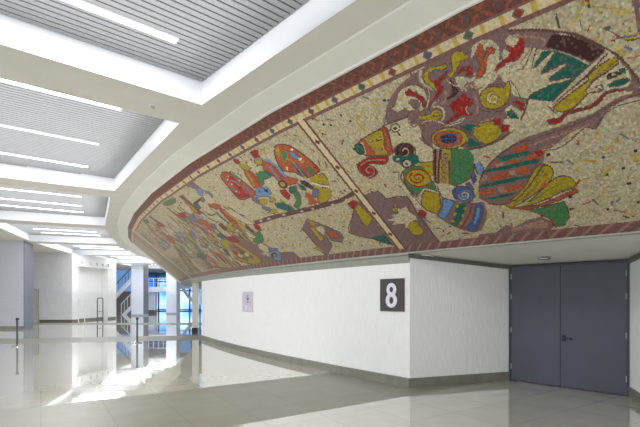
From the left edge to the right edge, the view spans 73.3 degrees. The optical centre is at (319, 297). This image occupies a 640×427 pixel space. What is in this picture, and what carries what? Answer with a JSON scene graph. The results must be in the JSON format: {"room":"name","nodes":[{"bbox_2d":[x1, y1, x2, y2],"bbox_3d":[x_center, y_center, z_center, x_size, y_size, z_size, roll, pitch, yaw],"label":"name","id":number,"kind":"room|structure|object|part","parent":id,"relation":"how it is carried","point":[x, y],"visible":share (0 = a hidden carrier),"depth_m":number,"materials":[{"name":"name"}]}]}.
{"room":"arena lobby","nodes":[
{"label":"arena lobby","id":0,"kind":"room"},
{"bbox_2d":[33,253,71,319],"bbox_3d":[-21.100,-0.650,28.225,9.800,4.500,0.250,0,0,0],"label":"wall","id":1,"kind":"structure","parent":0,"point":[52,272],"depth_m":28.10,"materials":[{"name":"white paint"}]},
{"bbox_2d":[33,289,38,321],"bbox_3d":[-18.700,0.537,28.120,0.710,2.125,0.120,0,0,0],"label":"door","id":2,"kind":"structure","parent":1,"relation":"in","point":[35,291],"depth_m":28.14,"materials":[{"name":"grey metal"}]},
{"bbox_2d":[39,320,71,321],"bbox_3d":[-17.255,1.530,28.090,2.150,0.140,0.020,0,0,0],"label":"baseboard","id":3,"kind":"structure","parent":1,"relation":"attached to","point":[39,320],"depth_m":28.08,"materials":[{"name":"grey stone"}]},
{"bbox_2d":[59,244,126,249],"bbox_3d":[-13.924,-3.242,26.561,4.070,0.024,5.997,0,0,-13],"label":"ceiling panel","id":4,"kind":"object","parent":1,"relation":"attached to","point":[81,247],"visible":0.35,"depth_m":27.83,"materials":[{"name":"grey metal"}]},
{"bbox_2d":[72,253,115,319],"bbox_3d":[-20.743,-0.650,30.500,10.514,4.500,4.800,0,0,0],"label":"wall","id":5,"kind":"structure","parent":0,"point":[89,283],"depth_m":30.71,"materials":[{"name":"white paint"}]},
{"bbox_2d":[37,243,136,254],"bbox_3d":[-13.918,-3.144,26.537,4.097,0.491,6.053,0,0,-13],"label":"trim","id":6,"kind":"structure","parent":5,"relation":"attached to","point":[55,246],"depth_m":29.20,"materials":[{"name":"white paint"}]},
{"bbox_2d":[72,317,115,321],"bbox_3d":[-16.062,1.530,30.383,0.470,0.140,4.554,0,0,9],"label":"baseboard","id":7,"kind":"structure","parent":5,"relation":"attached to","point":[76,320],"depth_m":30.53,"materials":[{"name":"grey stone"}]},
{"bbox_2d":[77,259,112,269],"bbox_3d":[-15.808,-2.310,30.390,0.070,0.460,3.734,0,0,9],"label":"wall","id":8,"kind":"structure","parent":5,"relation":"attached to","point":[86,263],"depth_m":30.15,"materials":[{"name":"white paint"}]},
{"bbox_2d":[97,256,153,262],"bbox_3d":[-15.011,-3.144,33.179,4.097,0.491,6.053,0,0,-6],"label":"trim","id":9,"kind":"structure","parent":5,"relation":"attached to","point":[117,260],"depth_m":36.06,"materials":[{"name":"white paint"}]},
{"bbox_2d":[103,256,147,258],"bbox_3d":[-15.014,-3.242,33.204,4.064,0.024,5.960,0,0,-6],"label":"ceiling panel","id":10,"kind":"object","parent":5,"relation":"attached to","point":[112,257],"visible":0.24,"depth_m":34.81,"materials":[{"name":"grey metal"}]},
{"bbox_2d":[116,270,130,290],"bbox_3d":[-23.000,-1.550,46.300,8.000,2.900,0.200,0,0,0],"label":"window","id":11,"kind":"structure","parent":0,"point":[119,273],"depth_m":46.20,"materials":[{"name":"blue glass"}]},
{"bbox_2d":[131,242,180,282],"bbox_3d":[-9.299,-1.810,40.346,6.221,2.020,36.929,0,0,3],"label":"wall","id":12,"kind":"structure","parent":0,"point":[131,242],"depth_m":22.95,"materials":[{"name":"beige paint"}]},
{"bbox_2d":[0,223,116,243],"bbox_3d":[-11.967,-3.144,20.095,4.097,0.491,6.053,0,0,-21],"label":"trim","id":13,"kind":"structure","parent":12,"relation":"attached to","point":[39,238],"depth_m":22.53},
{"bbox_2d":[8,223,111,237],"bbox_3d":[-11.976,-3.242,20.118,4.070,0.024,5.997,0,0,-21],"label":"ceiling panel","id":14,"kind":"object","parent":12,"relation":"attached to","point":[27,228],"visible":0.52,"depth_m":20.78,"materials":[{"name":"grey metal"}]},
{"bbox_2d":[33,228,94,231],"bbox_3d":[-12.201,-3.238,20.616,2.620,0.050,0.129,0,0,-24],"label":"strip light","id":15,"kind":"object","parent":14,"relation":"attached to","point":[33,228],"visible":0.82,"depth_m":20.66,"materials":[{"name":"white plastic"}]},
{"bbox_2d":[41,232,99,235],"bbox_3d":[-12.611,-3.238,21.814,2.620,0.050,0.129,0,0,-24],"label":"strip light","id":16,"kind":"object","parent":14,"relation":"attached to","point":[41,232],"visible":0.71,"depth_m":21.68,"materials":[{"name":"white plastic"}]},
{"bbox_2d":[149,273,201,310],"bbox_3d":[-17.000,-0.700,51.970,10.140,4.600,0.100,0,0,0],"label":"window","id":17,"kind":"structure","parent":12,"relation":"in","point":[189,290],"depth_m":51.92,"materials":[{"name":"blue metal"}]},
{"bbox_2d":[181,279,201,287],"bbox_3d":[-6.306,-0.796,36.158,7.331,0.048,35.748,0,0,-3],"label":"trim","id":18,"kind":"structure","parent":12,"relation":"attached to","point":[187,282],"depth_m":23.88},
{"bbox_2d":[117,0,483,254],"bbox_3d":[-3.325,-3.300,25.281,14.915,1.000,69.353,0,0,-18],"label":"trim","id":19,"kind":"structure","parent":12,"relation":"attached to","point":[412,18],"depth_m":5.58,"materials":[{"name":"paint"}]},
{"bbox_2d":[0,0,409,279],"bbox_3d":[-13.817,-3.050,23.051,35.479,0.300,98.995,0,0,-17],"label":"ceiling","id":20,"kind":"structure","parent":0,"point":[193,119],"depth_m":6.08,"materials":[{"name":"paint"}]},
{"bbox_2d":[0,185,110,225],"bbox_3d":[-9.192,-3.144,13.963,4.097,0.491,6.053,0,0,-28],"label":"trim","id":21,"kind":"structure","parent":20,"relation":"attached to","point":[8,215],"depth_m":16.57,"materials":[{"name":"white paint"}]},
{"bbox_2d":[0,185,107,216],"bbox_3d":[-9.185,-3.242,13.951,4.068,0.024,6.012,0,0,-28],"label":"ceiling panel","id":22,"kind":"object","parent":21,"relation":"attached to","point":[93,206],"visible":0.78,"depth_m":14.64,"materials":[{"name":"grey metal"}]},
{"bbox_2d":[0,187,80,196],"bbox_3d":[-8.756,-3.238,13.078,2.620,0.050,0.130,0,0,-31],"label":"strip light","id":23,"kind":"object","parent":22,"relation":"attached to","point":[0,187],"visible":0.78,"depth_m":13.18,"materials":[{"name":"white plastic"}]},
{"bbox_2d":[0,197,81,205],"bbox_3d":[-9.503,-3.238,14.467,2.620,0.050,0.129,0,0,-31],"label":"strip light","id":24,"kind":"object","parent":22,"relation":"attached to","point":[0,197],"visible":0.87,"depth_m":14.46,"materials":[{"name":"white plastic"}]},
{"bbox_2d":[0,204,83,212],"bbox_3d":[-10.065,-3.238,15.599,2.620,0.050,0.130,0,0,-31],"label":"strip light","id":25,"kind":"object","parent":22,"relation":"attached to","point":[0,204],"visible":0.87,"depth_m":15.57,"materials":[{"name":"white plastic"}]},
{"bbox_2d":[0,77,178,190],"bbox_3d":[-5.640,-3.144,8.246,4.097,0.491,6.053,0,0,-36],"label":"trim","id":26,"kind":"structure","parent":20,"relation":"attached to","point":[28,173],"depth_m":10.68,"materials":[{"name":"white paint"}]},
{"bbox_2d":[0,82,163,178],"bbox_3d":[-5.635,-3.242,8.239,4.067,0.024,5.994,0,0,-36],"label":"ceiling panel","id":27,"kind":"object","parent":26,"relation":"attached to","point":[119,135],"visible":0.82,"depth_m":8.42,"materials":[{"name":"grey metal"}]},
{"bbox_2d":[0,151,87,167],"bbox_3d":[-6.766,-3.238,9.818,2.620,0.050,0.130,0,0,-37],"label":"strip light","id":28,"kind":"object","parent":27,"relation":"attached to","point":[1,152],"visible":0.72,"depth_m":10.04,"materials":[{"name":"white plastic"}]},
{"bbox_2d":[0,124,98,145],"bbox_3d":[-5.699,-3.238,8.255,2.620,0.050,0.129,0,0,-37],"label":"strip light","id":29,"kind":"object","parent":27,"relation":"attached to","point":[1,125],"visible":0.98,"depth_m":8.50,"materials":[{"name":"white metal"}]},
{"bbox_2d":[0,77,121,110],"bbox_3d":[-4.443,-3.238,6.572,2.620,0.050,0.130,0,0,-37],"label":"strip light","id":30,"kind":"object","parent":27,"relation":"attached to","point":[3,80],"visible":0.46,"depth_m":6.78,"materials":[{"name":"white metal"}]},
{"bbox_2d":[123,264,159,267],"bbox_3d":[-15.233,-3.144,39.974,4.288,0.491,6.050,0,0,0],"label":"trim","id":31,"kind":"structure","parent":20,"relation":"attached to","point":[150,266],"depth_m":42.93,"materials":[{"name":"white paint"}]},
{"bbox_2d":[0,0,355,104],"bbox_3d":[-1.372,-3.144,3.041,4.097,0.491,6.053,0,0,-43],"label":"ceiling recess","id":32,"kind":"structure","parent":20,"relation":"attached to","point":[14,33],"depth_m":5.41,"materials":[{"name":"white paint"}]},
{"bbox_2d":[0,0,307,80],"bbox_3d":[-1.369,-3.242,3.038,4.069,0.024,6.009,0,0,-43],"label":"ceiling panel","id":33,"kind":"object","parent":32,"relation":"attached to","point":[210,33],"visible":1,"depth_m":5.09,"materials":[{"name":"grey metal"}]},
{"bbox_2d":[61,0,178,43],"bbox_3d":[-2.804,-3.238,4.571,2.620,0.050,0.129,0,0,-39],"label":"strip light","id":34,"kind":"object","parent":33,"relation":"attached to","point":[82,4],"visible":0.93,"depth_m":4.98,"materials":[{"name":"white plastic"}]},
{"bbox_2d":[202,254,419,377],"bbox_3d":[-1.453,0.370,12.055,0.661,2.460,10.733,0,0,-35],"label":"wall","id":35,"kind":"structure","parent":0,"point":[330,316],"depth_m":9.56,"materials":[{"name":"white paint"}]},
{"bbox_2d":[200,289,201,303],"bbox_3d":[-4.592,-0.030,16.551,0.018,0.600,0.332,0,0,-28],"label":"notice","id":36,"kind":"object","parent":35,"relation":"attached to","point":[200,289],"visible":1,"depth_m":16.47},
{"bbox_2d":[242,292,252,311],"bbox_3d":[-2.083,0.125,12.371,0.023,0.580,0.697,0,0,-34],"label":"sign","id":37,"kind":"object","parent":35,"relation":"attached to","point":[247,297],"visible":1,"depth_m":12.36,"materials":[{"name":"grey plastic"}]},
{"bbox_2d":[190,252,409,282],"bbox_3d":[-2.128,-0.718,12.855,0.551,0.205,12.827,0,0,-33],"label":"trim","id":38,"kind":"structure","parent":35,"relation":"attached to","point":[396,258],"depth_m":9.52,"materials":[{"name":"beige paint"}]},
{"bbox_2d":[201,335,409,387],"bbox_3d":[-1.605,1.518,11.964,0.342,0.165,10.762,0,0,-35],"label":"baseboard","id":39,"kind":"structure","parent":35,"relation":"attached to","point":[380,377],"depth_m":9.45,"materials":[{"name":"grey stone"}]},
{"bbox_2d":[380,278,403,311],"bbox_3d":[1.323,-0.045,7.921,0.023,0.600,0.562,0,0,-41],"label":"gate sign","id":40,"kind":"object","parent":35,"relation":"attached to","point":[391,290],"visible":1,"depth_m":7.90,"materials":[{"name":"black"}]},
{"bbox_2d":[408,231,639,253],"bbox_3d":[2.875,-0.796,6.248,0.114,0.048,3.783,0,0,-44],"label":"trim","id":41,"kind":"structure","parent":35,"relation":"attached to","point":[633,232],"depth_m":6.05,"materials":[{"name":"grey paint"}]},
{"bbox_2d":[0,305,639,426],"bbox_3d":[-15.000,1.600,38.000,90.000,0.001,104.000,0,0,0],"label":"floor","id":42,"kind":"structure","parent":0,"point":[87,373],"depth_m":7.16,"materials":[{"name":"tile"}]},
{"bbox_2d":[0,240,32,328],"bbox_3d":[-20.043,-0.649,22.800,9.955,4.499,1.840,0,0,0],"label":"pier","id":43,"kind":"object","parent":42,"relation":"on","point":[16,256],"visible":1,"depth_m":21.90,"materials":[{"name":"grey paint"}]},
{"bbox_3d":[-15.430,-0.655,22.780,0.033,4.470,1.888,0,0,-22],"label":"panel","id":44,"kind":"part","parent":43,"relation":"part of","materials":[{"name":"grey metal"}]},
{"bbox_2d":[11,318,23,346],"bbox_3d":[-9.930,1.135,14.100,0.356,0.930,0.356,0,0,0],"label":"stanchion post","id":45,"kind":"object","parent":42,"relation":"on","point":[17,319],"visible":1,"depth_m":14.07,"materials":[{"name":"metal"}]},
{"bbox_2d":[78,298,84,321],"bbox_3d":[-15.866,0.812,28.624,0.057,1.575,0.649,0,0,9],"label":"frame","id":46,"kind":"object","parent":42,"relation":"on","point":[79,298],"visible":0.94,"depth_m":28.58,"materials":[{"name":"white paint"}]},
{"bbox_2d":[97,298,102,319],"bbox_3d":[-15.579,0.812,30.469,0.057,1.575,0.649,0,0,9],"label":"frame","id":47,"kind":"object","parent":42,"relation":"on","point":[97,298],"visible":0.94,"depth_m":30.38,"materials":[{"name":"grey metal"}]},
{"bbox_2d":[116,268,130,314],"bbox_3d":[-18.700,-0.625,41.900,4.400,4.450,5.000,0,0,0],"label":"staircase","id":48,"kind":"structure","parent":42,"relation":"on","point":[123,298],"depth_m":40.50,"materials":[{"name":"white metal"}]},
{"bbox_3d":[-18.278,-1.265,39.650,2.487,3.170,0.060,0,0,0],"label":"railing","id":49,"kind":"part","parent":48,"relation":"part of","materials":[{"name":"glass"}]},
{"bbox_3d":[-17.400,0.186,39.500,1.736,2.727,0.050,0,0,0],"label":"railing","id":50,"kind":"part","parent":48,"relation":"part of","materials":[{"name":"white metal"}]},
{"bbox_2d":[132,317,142,342],"bbox_3d":[-6.420,1.150,15.100,0.356,0.900,0.356,0,0,0],"label":"stanchion post","id":51,"kind":"object","parent":42,"relation":"on","point":[137,318],"visible":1,"depth_m":15.07,"materials":[{"name":"metal"}]},
{"bbox_2d":[131,264,148,315],"bbox_3d":[-15.899,-0.650,37.950,1.092,4.500,1.120,0,0,0],"label":"square column","id":52,"kind":"structure","parent":42,"relation":"on","point":[139,272],"depth_m":37.40,"materials":[{"name":"white paint"}]},
{"bbox_2d":[149,292,156,312],"bbox_3d":[-17.300,0.517,44.400,0.770,2.165,0.620,0,0,0],"label":"support pillar","id":53,"kind":"structure","parent":42,"relation":"on","point":[152,295],"depth_m":44.10,"materials":[{"name":"white paint"}]},
{"bbox_2d":[149,278,165,291],"bbox_3d":[-16.150,-1.278,44.600,2.600,1.415,2.000,0,0,0],"label":"balcony","id":54,"kind":"object","parent":53,"relation":"on","point":[151,289],"visible":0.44,"depth_m":43.60,"materials":[{"name":"white paint"}]},
{"bbox_3d":[-16.150,-1.522,43.650,2.550,0.925,0.070,0,0,0],"label":"railing","id":55,"kind":"part","parent":54,"relation":"part of","materials":[{"name":"blue glass"}]},
{"bbox_2d":[166,272,179,313],"bbox_3d":[-14.299,-0.650,41.900,1.002,4.500,1.120,0,0,0],"label":"square column","id":56,"kind":"structure","parent":42,"relation":"on","point":[172,285],"depth_m":41.35,"materials":[{"name":"white paint"}]},
{"bbox_2d":[180,283,191,301],"bbox_3d":[-14.300,-0.883,46.900,2.989,3.267,0.254,0,0,32],"label":"stair","id":57,"kind":"structure","parent":42,"relation":"on","point":[189,297],"depth_m":47.00,"materials":[{"name":"white metal"}]},
{"bbox_2d":[192,282,198,332],"bbox_3d":[-5.560,0.414,19.200,0.260,2.372,0.220,0,0,0],"label":"pillar","id":58,"kind":"structure","parent":42,"relation":"on","point":[195,286],"depth_m":19.10,"materials":[{"name":"beige paint"}]},
{"bbox_2d":[410,256,508,377],"bbox_3d":[2.603,0.415,8.045,2.171,2.370,0.140,0,0,-18],"label":"wall","id":59,"kind":"structure","parent":0,"point":[459,313],"depth_m":7.95,"materials":[{"name":"white paint"}]},
{"bbox_2d":[410,372,508,387],"bbox_3d":[2.627,1.518,7.971,2.171,0.165,0.016,0,0,-18],"label":"baseboard","id":60,"kind":"structure","parent":59,"relation":"attached to","point":[497,376],"depth_m":7.94,"materials":[{"name":"grey stone"}]},
{"bbox_2d":[410,254,509,268],"bbox_3d":[2.629,-0.659,7.964,2.171,0.232,0.030,0,0,-18],"label":"trim","id":61,"kind":"structure","parent":59,"relation":"attached to","point":[415,256],"depth_m":7.93,"materials":[{"name":"grey paint"}]},
{"bbox_2d":[416,234,639,265],"bbox_3d":[3.656,-0.736,6.998,2.190,0.248,3.779,0,0,-44],"label":"ceiling","id":62,"kind":"structure","parent":0,"point":[624,247],"depth_m":6.81,"materials":[{"name":"paint"}]},
{"bbox_2d":[630,259,639,392],"bbox_3d":[4.665,0.415,5.895,0.140,2.370,2.166,0,0,21],"label":"wall","id":63,"kind":"structure","parent":0,"point":[634,266],"depth_m":6.66,"materials":[{"name":"white paint"}]},
{"bbox_2d":[627,253,639,263],"bbox_3d":[4.585,-0.659,5.925,0.030,0.232,2.166,0,0,21],"label":"trim","id":64,"kind":"structure","parent":63,"relation":"attached to","point":[637,256],"depth_m":6.65,"materials":[{"name":"grey paint"}]},
{"bbox_2d":[629,387,639,403],"bbox_3d":[4.592,1.518,5.923,0.016,0.165,2.166,0,0,21],"label":"baseboard","id":65,"kind":"structure","parent":63,"relation":"attached to","point":[633,394],"depth_m":6.65,"materials":[{"name":"grey stone"}]},
{"bbox_3d":[4.474,0.370,7.770,1.823,2.460,1.892,0,0,0],"label":"wall","id":66,"kind":"structure","parent":0,"visible":0},
{"bbox_2d":[509,260,629,396],"bbox_3d":[4.339,0.497,7.641,0.175,2.205,1.927,0,0,-44],"label":"door","id":67,"kind":"structure","parent":66,"relation":"in","point":[569,323],"depth_m":7.54,"materials":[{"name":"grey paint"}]},
{"bbox_3d":[1.230,-1.800,9.866,21.325,2.000,25.592,0,0,0],"label":"wall","id":68,"kind":"structure","parent":0,"visible":0},
{"bbox_2d":[128,0,639,281],"bbox_3d":[-0.251,-1.810,10.634,18.567,2.020,23.593,0,0,0],"label":"mural","id":69,"kind":"object","parent":68,"relation":"attached to","point":[499,121],"visible":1,"depth_m":5.59,"materials":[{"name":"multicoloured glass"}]}
]}

